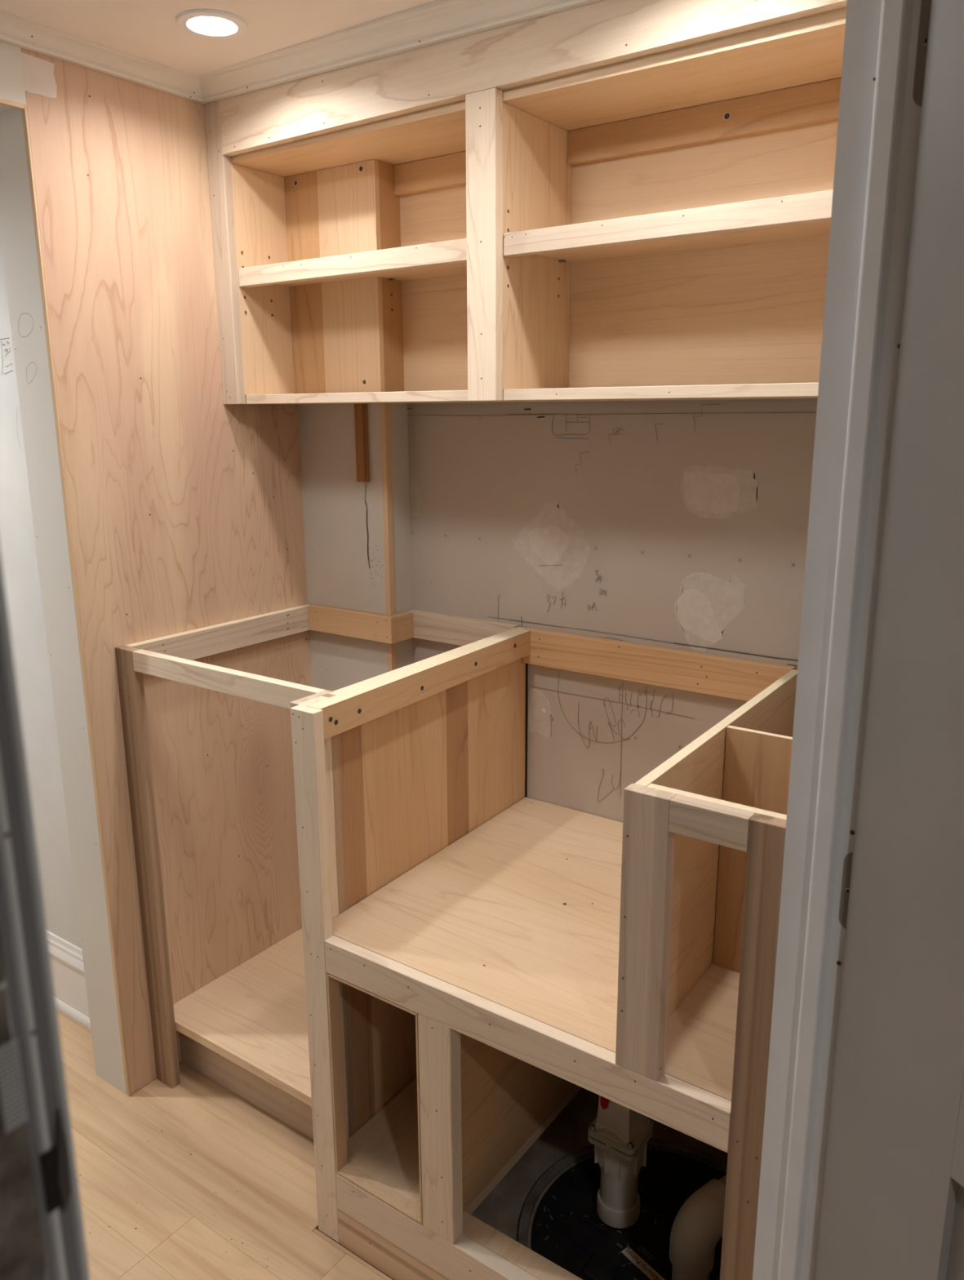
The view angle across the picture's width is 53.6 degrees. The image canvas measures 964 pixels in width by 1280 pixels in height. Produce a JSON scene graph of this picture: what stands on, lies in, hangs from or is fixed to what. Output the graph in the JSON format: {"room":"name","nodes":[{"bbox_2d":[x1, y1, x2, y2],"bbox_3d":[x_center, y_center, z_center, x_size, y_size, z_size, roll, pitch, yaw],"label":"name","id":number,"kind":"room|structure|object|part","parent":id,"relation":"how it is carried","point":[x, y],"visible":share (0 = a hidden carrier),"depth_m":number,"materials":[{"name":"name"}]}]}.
{"room":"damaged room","nodes":[
{"label":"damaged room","id":0,"kind":"room"},
{"bbox_2d":[0,236,81,948],"bbox_3d":[-1.298,-0.152,2.214,1.492,1.832,0.103,9,16,34],"label":"wall","id":1,"kind":"structure","parent":0,"point":[17,539],"depth_m":1.90,"materials":[{"name":"white paint"}]},
{"bbox_2d":[47,930,91,1031],"bbox_3d":[-1.327,0.663,2.360,1.491,0.178,0.014,9,16,34],"label":"baseboard","id":2,"kind":"structure","parent":1,"relation":"attached to","point":[66,957],"depth_m":2.06,"materials":[{"name":"white wood"}]},
{"bbox_2d":[0,40,311,1096],"bbox_3d":[-0.792,-0.002,1.575,0.125,1.832,1.590,9,16,34],"label":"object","id":3,"kind":"structure","parent":0,"point":[161,506],"depth_m":1.71,"materials":[{"name":"brown wood"}]},
{"bbox_2d":[0,8,203,103],"bbox_3d":[-0.827,-0.840,1.180,0.046,0.036,1.226,9,16,34],"label":"trim","id":4,"kind":"structure","parent":3,"relation":"attached to","point":[15,29],"depth_m":1.49,"materials":[{"name":"paint"}]},
{"bbox_2d":[0,0,436,75],"bbox_3d":[-0.647,-0.687,0.364,4.500,0.060,3.100,9,16,34],"label":"ceiling","id":5,"kind":"structure","parent":0,"point":[147,28],"depth_m":1.39,"materials":[{"name":"paint"}]},
{"bbox_2d":[176,8,247,39],"bbox_3d":[-0.396,-0.913,1.399,0.101,0.027,0.101,9,16,34],"label":"recessed light","id":6,"kind":"object","parent":5,"relation":"in","point":[209,24],"visible":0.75,"depth_m":1.42,"materials":[{"name":"white plastic"}]},
{"bbox_2d":[57,1009,728,1279],"bbox_3d":[-0.637,1.154,0.803,4.500,0.060,3.100,9,16,34],"label":"floor","id":7,"kind":"structure","parent":0,"point":[241,1153],"depth_m":1.63,"materials":[{"name":"wood"}]},
{"bbox_2d":[115,604,518,1139],"bbox_3d":[-0.286,0.418,1.856,0.496,0.879,0.540,9,16,34],"label":"base cabinet","id":8,"kind":"object","parent":7,"relation":"on","point":[245,1030],"visible":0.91,"depth_m":1.81,"materials":[{"name":"brown wood"}]},
{"bbox_3d":[-0.418,0.064,1.538,0.445,0.036,0.019,9,16,34],"label":"rail","id":9,"kind":"part","parent":8,"relation":"part of","materials":[{"name":"brown wood"}]},
{"bbox_3d":[-0.279,0.719,1.936,0.495,0.018,0.520,9,16,34],"label":"floor panel","id":10,"kind":"part","parent":8,"relation":"part of","materials":[{"name":"brown wood"}]},
{"bbox_2d":[290,626,786,1279],"bbox_3d":[0.190,0.506,1.482,0.723,0.876,0.613,9,16,34],"label":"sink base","id":11,"kind":"object","parent":7,"relation":"on","point":[460,928],"visible":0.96,"depth_m":1.42,"materials":[{"name":"brown wood"}]},
{"bbox_3d":[-0.203,0.490,1.514,0.019,0.856,0.052,9,16,34],"label":"veneer panel","id":12,"kind":"part","parent":11,"relation":"part of","materials":[{"name":"brown wood"}]},
{"bbox_3d":[-0.150,0.664,1.397,0.170,0.346,0.023,9,16,34],"label":"bead frame","id":13,"kind":"part","parent":11,"relation":"part of","materials":[{"name":"brown wood"}]},
{"bbox_3d":[-0.128,0.464,1.623,0.018,0.856,0.217,9,16,33],"label":"veneer panel","id":14,"kind":"part","parent":11,"relation":"part of","materials":[{"name":"orange wood"}]},
{"bbox_3d":[0.030,0.894,1.322,0.611,0.065,0.023,9,16,34],"label":"rail","id":15,"kind":"part","parent":11,"relation":"part of","materials":[{"name":"brown wood"}]},
{"bbox_3d":[-0.049,0.436,1.737,0.018,0.856,0.065,9,16,33],"label":"veneer panel","id":16,"kind":"part","parent":11,"relation":"part of","materials":[{"name":"brown wood"}]},
{"bbox_3d":[0.024,0.411,1.841,0.018,0.856,0.196,9,16,33],"label":"veneer panel","id":17,"kind":"part","parent":11,"relation":"part of","materials":[{"name":"orange wood"}]},
{"bbox_3d":[0.026,0.499,1.226,0.611,0.052,0.019,9,16,34],"label":"deck rail","id":18,"kind":"part","parent":11,"relation":"part of","materials":[{"name":"brown wood"}]},
{"bbox_2d":[615,669,797,1203],"bbox_3d":[0.400,0.334,1.276,0.193,0.448,0.595,9,16,34],"label":"base cabinet","id":19,"kind":"object","parent":11,"relation":"attached to","point":[686,822],"visible":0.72,"depth_m":1.16,"materials":[{"name":"brown wood"}]},
{"bbox_3d":[0.239,0.190,0.996,0.086,0.037,0.019,9,16,34],"label":"rail","id":20,"kind":"part","parent":19,"relation":"part of","materials":[{"name":"beige wood"}]},
{"bbox_3d":[0.386,0.290,1.239,0.160,0.344,0.009,9,16,34],"label":"divider panel","id":21,"kind":"part","parent":19,"relation":"part of","materials":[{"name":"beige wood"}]},
{"bbox_2d":[516,1137,727,1279],"bbox_3d":[0.277,0.946,1.499,0.444,0.012,0.444,9,16,34],"label":"pit","id":22,"kind":"object","parent":7,"relation":"on","point":[567,1230],"visible":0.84,"depth_m":1.55,"materials":[{"name":"black plastic"}]},
{"bbox_3d":[0.181,0.956,1.450,0.045,0.008,0.043,9,16,34],"label":"handle plate","id":23,"kind":"part","parent":22,"relation":"part of","materials":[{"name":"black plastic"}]},
{"bbox_2d":[587,1095,653,1230],"bbox_3d":[0.176,0.775,1.455,0.084,0.329,0.218,9,16,34],"label":"pipe","id":24,"kind":"object","parent":22,"relation":"on","point":[620,1135],"visible":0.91,"depth_m":1.43,"materials":[{"name":"white plastic"}]},
{"bbox_2d":[669,1174,726,1279],"bbox_3d":[0.400,0.865,1.457,0.272,0.179,0.065,-8,15,-29],"label":"vent pipe","id":25,"kind":"object","parent":22,"relation":"on","point":[697,1228],"visible":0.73,"depth_m":1.39,"materials":[{"name":"white plastic"}]},
{"bbox_2d":[297,398,817,822],"bbox_3d":[0.157,-0.054,1.771,1.408,1.832,0.161,9,16,34],"label":"wall","id":26,"kind":"structure","parent":0,"point":[676,524],"depth_m":1.74,"materials":[{"name":"grey paint"}]},
{"bbox_2d":[354,404,369,482],"bbox_3d":[-0.235,-0.385,1.867,0.022,0.149,0.014,9,16,34],"label":"batten","id":27,"kind":"object","parent":26,"relation":"attached to","point":[361,420],"visible":0.92,"depth_m":1.86,"materials":[{"name":"brown wood"}]},
{"bbox_2d":[204,0,847,404],"bbox_3d":[0.078,-0.650,1.494,1.220,0.537,0.243,9,16,34],"label":"upper cabinet","id":28,"kind":"object","parent":26,"relation":"attached to","point":[604,109],"visible":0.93,"depth_m":1.47,"materials":[{"name":"beige wood"}]},
{"bbox_3d":[-0.403,-0.672,1.819,0.018,0.399,0.173,9,16,34],"label":"panel","id":29,"kind":"part","parent":28,"relation":"part of","materials":[{"name":"brown wood"}]},
{"bbox_3d":[-0.336,-0.676,1.834,0.086,0.399,0.012,9,16,34],"label":"chase panel","id":30,"kind":"part","parent":28,"relation":"part of","materials":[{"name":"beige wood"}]},
{"bbox_3d":[-0.243,-0.661,1.770,0.142,0.399,0.012,9,16,34],"label":"chase panel","id":31,"kind":"part","parent":28,"relation":"part of","materials":[{"name":"brown wood"}]},
{"bbox_2d":[238,238,466,287],"bbox_3d":[-0.171,-0.646,1.673,0.530,0.031,0.199,9,16,34],"label":"shelf","id":32,"kind":"object","parent":28,"relation":"attached to","point":[446,258],"visible":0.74,"depth_m":1.61,"materials":[{"name":"brown wood"}]},
{"bbox_3d":[-0.222,-0.419,1.652,0.529,0.017,0.020,9,16,34],"label":"rail","id":33,"kind":"part","parent":28,"relation":"part of","materials":[{"name":"brown wood"}]},
{"bbox_3d":[-0.170,-0.659,1.760,0.012,0.399,0.056,9,16,34],"label":"chase panel","id":34,"kind":"part","parent":28,"relation":"part of","materials":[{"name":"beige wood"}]},
{"bbox_2d":[198,0,602,103],"bbox_3d":[-0.007,-0.869,1.320,1.219,0.053,0.046,9,16,34],"label":"trim","id":35,"kind":"structure","parent":28,"relation":"attached to","point":[437,21],"depth_m":1.42,"materials":[{"name":"paint"}]},
{"bbox_3d":[-0.014,-0.810,1.636,0.343,0.050,0.014,9,16,34],"label":"hanging rail","id":36,"kind":"part","parent":28,"relation":"part of","materials":[{"name":"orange wood"}]},
{"bbox_3d":[-0.011,-0.643,1.689,0.355,0.399,0.008,9,16,34],"label":"panel","id":37,"kind":"part","parent":28,"relation":"part of","materials":[{"name":"brown wood"}]},
{"bbox_3d":[0.029,-0.833,1.344,1.178,0.110,0.019,9,16,34],"label":"rail","id":38,"kind":"part","parent":28,"relation":"part of","materials":[{"name":"brown wood"}]},
{"bbox_3d":[0.088,-0.601,1.511,0.018,0.399,0.223,9,16,34],"label":"panel","id":39,"kind":"part","parent":28,"relation":"part of","materials":[{"name":"brown wood"}]},
{"bbox_3d":[0.091,-0.806,1.458,1.200,0.023,0.223,9,16,34],"label":"panel","id":40,"kind":"part","parent":28,"relation":"part of","materials":[{"name":"brown wood"}]},
{"bbox_3d":[0.099,-0.400,1.564,1.200,0.017,0.203,9,16,34],"label":"panel","id":41,"kind":"part","parent":28,"relation":"part of","materials":[{"name":"brown wood"}]},
{"bbox_3d":[0.281,-0.339,1.305,0.596,0.017,0.020,9,16,34],"label":"rail","id":42,"kind":"part","parent":28,"relation":"part of","materials":[{"name":"brown wood"}]},
{"bbox_2d":[503,189,833,262],"bbox_3d":[0.324,-0.567,1.331,0.576,0.031,0.199,9,16,34],"label":"shelf","id":43,"kind":"object","parent":28,"relation":"attached to","point":[808,215],"visible":0.78,"depth_m":1.30,"materials":[{"name":"brown wood"}]},
{"bbox_3d":[0.384,-0.580,1.416,0.578,0.399,0.008,9,16,34],"label":"panel","id":44,"kind":"part","parent":28,"relation":"part of","materials":[{"name":"brown wood"}]},
{"bbox_3d":[0.376,-0.749,1.366,0.578,0.048,0.014,9,16,34],"label":"hanging rail","id":45,"kind":"part","parent":28,"relation":"part of","materials":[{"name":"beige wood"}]},
{"bbox_2d":[522,627,795,701],"bbox_3d":[0.290,0.043,1.674,0.509,0.066,0.019,9,16,34],"label":"cleat","id":46,"kind":"object","parent":26,"relation":"attached to","point":[728,677],"visible":0.87,"depth_m":1.66,"materials":[{"name":"brown wood"}]},
{"bbox_3d":[0.293,0.168,0.838,0.079,1.832,1.390,9,16,34],"label":"wall","id":47,"kind":"structure","parent":0,"visible":0},
{"bbox_2d":[752,0,931,1279],"bbox_3d":[0.316,0.173,0.886,0.066,1.800,0.032,9,16,34],"label":"trim","id":48,"kind":"structure","parent":47,"relation":"attached to","point":[885,49],"depth_m":0.83,"materials":[{"name":"paint"}]},
{"bbox_2d":[813,0,963,1279],"bbox_3d":[0.497,0.248,0.569,0.032,1.782,0.680,-7,15,-25],"label":"door","id":49,"kind":"structure","parent":47,"relation":"in","point":[892,1202],"depth_m":0.79,"materials":[{"name":"paint"}]},
{"bbox_3d":[0.501,0.749,0.688,0.010,0.528,0.418,-7,15,-25],"label":"panel","id":50,"kind":"part","parent":49,"relation":"part of","materials":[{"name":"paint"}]},
{"bbox_3d":[0.498,0.399,0.604,0.032,0.192,0.418,-7,15,-25],"label":"rail","id":51,"kind":"part","parent":49,"relation":"part of","materials":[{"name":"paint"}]},
{"bbox_3d":[-0.609,0.451,-0.329,0.038,1.832,1.608,9,16,34],"label":"wall","id":52,"kind":"structure","parent":0,"visible":0},
{"bbox_2d":[0,550,89,1279],"bbox_3d":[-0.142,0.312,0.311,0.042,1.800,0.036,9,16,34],"label":"door","id":53,"kind":"structure","parent":52,"relation":"attached to","point":[42,1236],"depth_m":0.26,"materials":[{"name":"paint"}]}
]}

